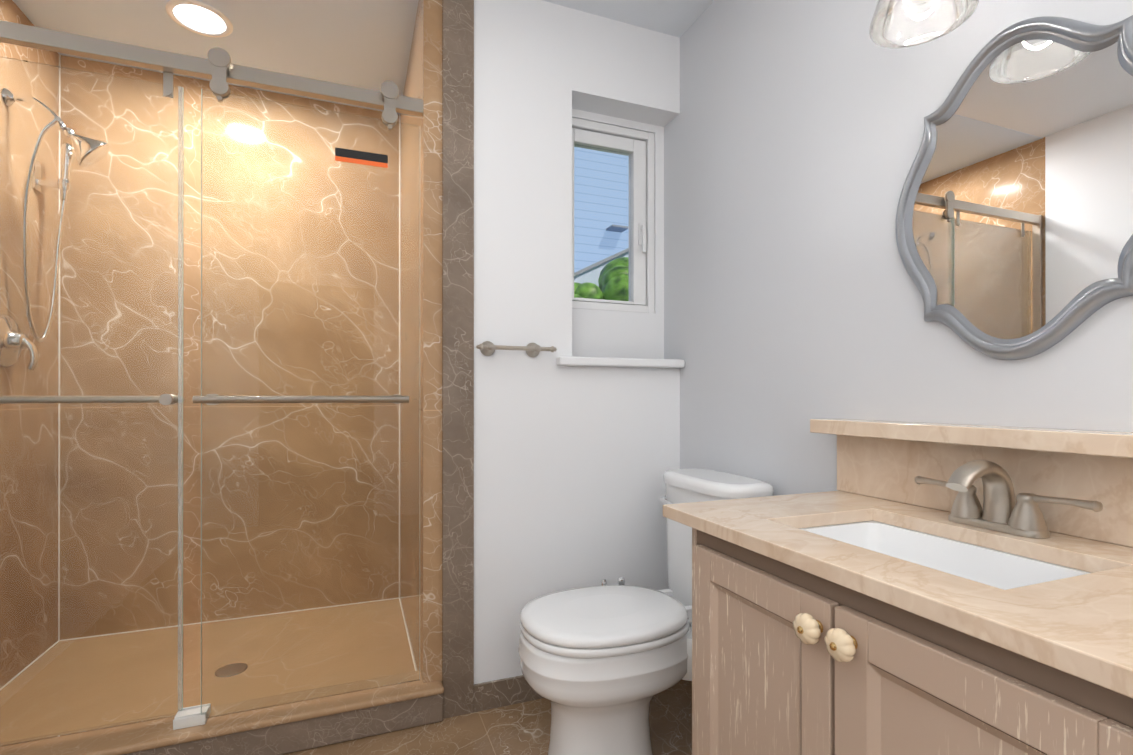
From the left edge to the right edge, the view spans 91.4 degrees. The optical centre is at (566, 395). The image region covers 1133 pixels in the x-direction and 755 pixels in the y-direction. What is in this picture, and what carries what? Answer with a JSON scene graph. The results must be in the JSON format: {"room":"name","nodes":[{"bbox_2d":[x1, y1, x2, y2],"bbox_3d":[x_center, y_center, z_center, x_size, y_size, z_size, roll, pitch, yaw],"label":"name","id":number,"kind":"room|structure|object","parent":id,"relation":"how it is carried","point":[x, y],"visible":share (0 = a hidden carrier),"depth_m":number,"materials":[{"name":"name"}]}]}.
{"room":"bathroom","nodes":[
{"label":"bathroom","id":0,"kind":"room"},
{"bbox_2d":[0,0,58,687],"bbox_3d":[-2.030,-0.170,1.870,0.160,2.500,1.180,0,0,-21],"label":"wall","id":1,"kind":"structure","parent":0,"point":[10,11],"depth_m":2.08,"materials":[{"name":"stone"}]},
{"bbox_2d":[0,315,37,369],"bbox_3d":[-1.930,-0.187,1.962,0.091,0.195,0.184,0,0,-21],"label":"shower valve","id":2,"kind":"object","parent":1,"relation":"attached to","point":[10,323],"depth_m":1.94,"materials":[{"name":"silver metal"}]},
{"bbox_2d":[0,54,60,689],"bbox_3d":[-1.943,-0.200,1.872,0.004,2.440,0.900,0,0,-21],"label":"trim","id":3,"kind":"structure","parent":1,"relation":"attached to","point":[58,522],"depth_m":2.30,"materials":[{"name":"beige"}]},
{"bbox_2d":[1,88,110,342],"bbox_3d":[-1.858,-0.638,2.065,0.298,0.883,0.295,0,0,-21],"label":"shower head","id":4,"kind":"object","parent":1,"relation":"attached to","point":[96,149],"depth_m":2.00},
{"bbox_2d":[0,20,422,116],"bbox_3d":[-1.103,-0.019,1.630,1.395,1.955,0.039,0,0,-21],"label":"shower rail","id":5,"kind":"object","parent":1,"relation":"attached to","point":[65,42],"visible":0.46,"depth_m":1.61,"materials":[{"name":"silver metal"}]},
{"bbox_2d":[0,56,184,746],"bbox_3d":[-1.448,-0.011,1.546,0.649,1.912,0.074,0,0,-21],"label":"shower door","id":6,"kind":"structure","parent":5,"relation":"hanging from","point":[170,398],"depth_m":1.58,"materials":[{"name":"clear glass"}]},
{"bbox_2d":[192,47,419,718],"bbox_3d":[-0.771,-0.037,1.703,0.629,1.963,0.074,0,0,-21],"label":"shower door","id":7,"kind":"structure","parent":5,"relation":"hanging from","point":[219,58],"depth_m":1.71,"materials":[{"name":"clear glass"}]},
{"bbox_2d":[60,55,398,639],"bbox_3d":[-1.430,-0.169,2.648,1.520,2.500,0.160,0,0,-21],"label":"wall","id":8,"kind":"structure","parent":0,"point":[192,87],"depth_m":2.51,"materials":[{"name":"stone"}]},
{"bbox_2d":[61,598,396,640],"bbox_3d":[-1.475,-0.199,2.543,1.360,2.440,0.004,0,0,-21],"label":"trim","id":9,"kind":"structure","parent":8,"relation":"attached to","point":[390,598],"depth_m":2.51,"materials":[{"name":"beige"}]},
{"bbox_2d":[13,0,713,113],"bbox_3d":[-0.254,-1.451,0.713,3.000,0.062,4.620,0,0,-21],"label":"ceiling","id":10,"kind":"structure","parent":0,"point":[365,44],"depth_m":2.14,"materials":[{"name":"white paint"}]},
{"bbox_2d":[165,0,232,36],"bbox_3d":[-1.377,-1.416,2.080,0.212,0.007,0.212,0,0,-21],"label":"recessed light","id":11,"kind":"object","parent":10,"relation":"in","point":[198,17],"visible":1,"depth_m":2.07,"materials":[{"name":"white plastic"}]},
{"bbox_2d":[869,0,978,47],"bbox_3d":[0.682,-1.071,1.063,0.178,0.699,0.178,0,0,-21],"label":"pendant lamp","id":12,"kind":"object","parent":10,"relation":"hanging from","point":[879,30],"visible":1,"depth_m":1.12,"materials":[{"name":"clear glass"}]},
{"bbox_2d":[400,0,441,682],"bbox_3d":[-0.585,-0.169,2.348,0.160,2.500,1.008,0,0,-21],"label":"wall","id":13,"kind":"structure","parent":0,"point":[423,81],"depth_m":1.87,"materials":[{"name":"stone"}]},
{"bbox_2d":[397,114,415,670],"bbox_3d":[-0.677,-0.199,2.359,0.004,2.440,0.900,0,0,-21],"label":"trim","id":14,"kind":"structure","parent":13,"relation":"attached to","point":[399,114],"depth_m":2.78,"materials":[{"name":"beige"}]},
{"bbox_2d":[284,680,691,754],"bbox_3d":[-0.254,1.108,0.709,3.000,0.060,4.620,0,0,-21],"label":"floor","id":15,"kind":"structure","parent":0,"point":[523,728],"depth_m":1.76,"materials":[{"name":"stone"}]},
{"bbox_2d":[0,599,414,742],"bbox_3d":[-1.312,1.050,2.118,1.360,0.060,0.910,0,0,-21],"label":"pan","id":16,"kind":"object","parent":15,"relation":"on","point":[191,665],"depth_m":2.09,"materials":[{"name":"stone"}]},
{"bbox_2d":[215,663,246,676],"bbox_3d":[-1.244,1.018,2.054,0.104,0.004,0.104,0,0,-21],"label":"shower drain","id":17,"kind":"object","parent":16,"relation":"on","point":[222,672],"depth_m":2.05,"materials":[{"name":"silver metal"}]},
{"bbox_2d":[0,671,443,754],"bbox_3d":[-1.091,1.020,1.633,1.422,0.120,0.155,0,0,-21],"label":"shower curb","id":18,"kind":"structure","parent":15,"relation":"on","point":[299,726],"depth_m":1.67,"materials":[{"name":"stone"}]},
{"bbox_2d":[173,703,210,729],"bbox_3d":[-1.101,0.944,1.628,0.080,0.030,0.064,0,0,-21],"label":"guide","id":19,"kind":"object","parent":18,"relation":"on","point":[191,716],"visible":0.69,"depth_m":1.61,"materials":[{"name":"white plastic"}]},
{"bbox_2d":[442,0,473,718],"bbox_3d":[-0.368,-0.170,1.878,0.103,2.500,0.024,0,0,-21],"label":"door trim","id":20,"kind":"structure","parent":15,"relation":"on","point":[458,350],"depth_m":1.87,"materials":[{"name":"brown stone"}]},
{"bbox_2d":[518,469,773,754],"bbox_3d":[0.227,0.670,1.705,0.762,0.820,0.436,0,0,-21],"label":"toilet","id":21,"kind":"object","parent":15,"relation":"on","point":[602,665],"visible":0.79,"depth_m":1.54,"materials":[{"name":"white ceramic"}]},
{"bbox_2d":[671,519,1132,754],"bbox_3d":[0.729,0.680,0.671,0.568,0.797,1.341,0,0,-21],"label":"bathroom vanity","id":22,"kind":"object","parent":15,"relation":"on","point":[804,642],"depth_m":0.79,"materials":[{"name":"brown wood"}]},
{"bbox_2d":[663,491,1132,690],"bbox_3d":[0.736,0.262,0.682,0.548,0.027,1.456,0,0,-21],"label":"countertop","id":23,"kind":"structure","parent":22,"relation":"on","point":[1084,622],"depth_m":0.79,"materials":[{"name":"beige stone"}]},
{"bbox_2d":[800,521,1089,589],"bbox_3d":[0.618,0.350,0.964,0.334,0.147,0.479,0,0,-21],"label":"sink basin","id":24,"kind":"object","parent":23,"relation":"in","point":[995,568],"visible":0.02,"depth_m":1.05,"materials":[{"name":"white ceramic"}]},
{"bbox_2d":[915,460,1102,537],"bbox_3d":[0.766,0.184,1.024,0.146,0.129,0.316,0,0,-21],"label":"faucet","id":25,"kind":"object","parent":23,"relation":"on","point":[1002,510],"visible":1,"depth_m":1.01,"materials":[{"name":"silver metal"}]},
{"bbox_2d":[474,0,679,683],"bbox_3d":[0.090,-0.170,2.194,0.990,2.500,0.260,0,0,-21],"label":"wall","id":26,"kind":"structure","parent":0,"point":[572,464],"depth_m":2.00,"materials":[{"name":"white paint"}]},
{"bbox_2d":[474,675,543,711],"bbox_3d":[0.067,1.035,2.038,0.824,0.090,0.012,0,0,-21],"label":"baseboard","id":27,"kind":"structure","parent":26,"relation":"attached to","point":[502,692],"depth_m":1.92,"materials":[{"name":"stone"}]},
{"bbox_2d":[476,341,556,356],"bbox_3d":[-0.175,-0.162,1.915,0.287,0.052,0.069,0,0,-21],"label":"towel bar","id":28,"kind":"object","parent":26,"relation":"attached to","point":[487,348],"visible":1,"depth_m":1.90,"materials":[{"name":"silver metal"}]},
{"bbox_2d":[572,118,653,312],"bbox_3d":[0.170,-0.715,2.245,0.403,0.748,0.094,0,0,-21],"label":"casement window","id":29,"kind":"structure","parent":26,"relation":"in","point":[636,147],"depth_m":2.28,"materials":[{"name":"white plastic"}]},
{"bbox_2d":[556,356,684,367],"bbox_3d":[0.191,-0.124,2.134,0.524,0.032,0.165,0,0,-21],"label":"window sill","id":30,"kind":"structure","parent":26,"relation":"attached to","point":[613,362],"depth_m":2.05,"materials":[{"name":"white"}]},
{"bbox_2d":[664,0,1132,495],"bbox_3d":[1.121,-0.172,0.673,0.160,2.500,3.560,0,0,-21],"label":"wall","id":31,"kind":"structure","parent":0,"point":[793,137],"depth_m":1.55,"materials":[{"name":"white paint"}]},
{"bbox_2d":[835,431,1132,546],"bbox_3d":[0.982,0.172,0.778,0.020,0.153,1.458,0,0,-21],"label":"backsplash","id":32,"kind":"structure","parent":31,"relation":"attached to","point":[868,463],"depth_m":1.06,"materials":[{"name":"beige stone"}]},
{"bbox_2d":[895,15,1132,359],"bbox_3d":[0.872,-0.396,1.063,0.022,0.654,0.529,0,0,-21],"label":"mirror","id":33,"kind":"object","parent":31,"relation":"attached to","point":[1014,227],"visible":1,"depth_m":1.05,"materials":[{"name":"grey metal"}]},
{"label":"outside","id":34,"kind":"structure","parent":0,"visible":0},
{"bbox_2d":[574,147,628,272],"bbox_3d":[-0.452,-1.665,5.396,9.000,6.500,0.100,0,0,-21],"label":"siding","id":35,"kind":"object","parent":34,"point":[617,241],"depth_m":5.64,"materials":[{"name":"blue"}]},
{"bbox_2d":[574,225,628,286],"bbox_3d":[0.295,0.074,4.909,4.879,3.941,1.340,0,0,-21],"label":"roof","id":36,"kind":"structure","parent":35,"relation":"attached to","point":[583,275],"depth_m":4.19,"materials":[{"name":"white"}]},
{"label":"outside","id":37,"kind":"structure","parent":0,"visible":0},
{"bbox_2d":[574,257,628,300],"bbox_3d":[0.364,0.186,3.839,1.874,2.394,0.642,0,0,-21],"label":"hedge","id":38,"kind":"object","parent":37,"point":[614,276],"depth_m":3.58,"materials":[{"name":"green plant"}]}
]}

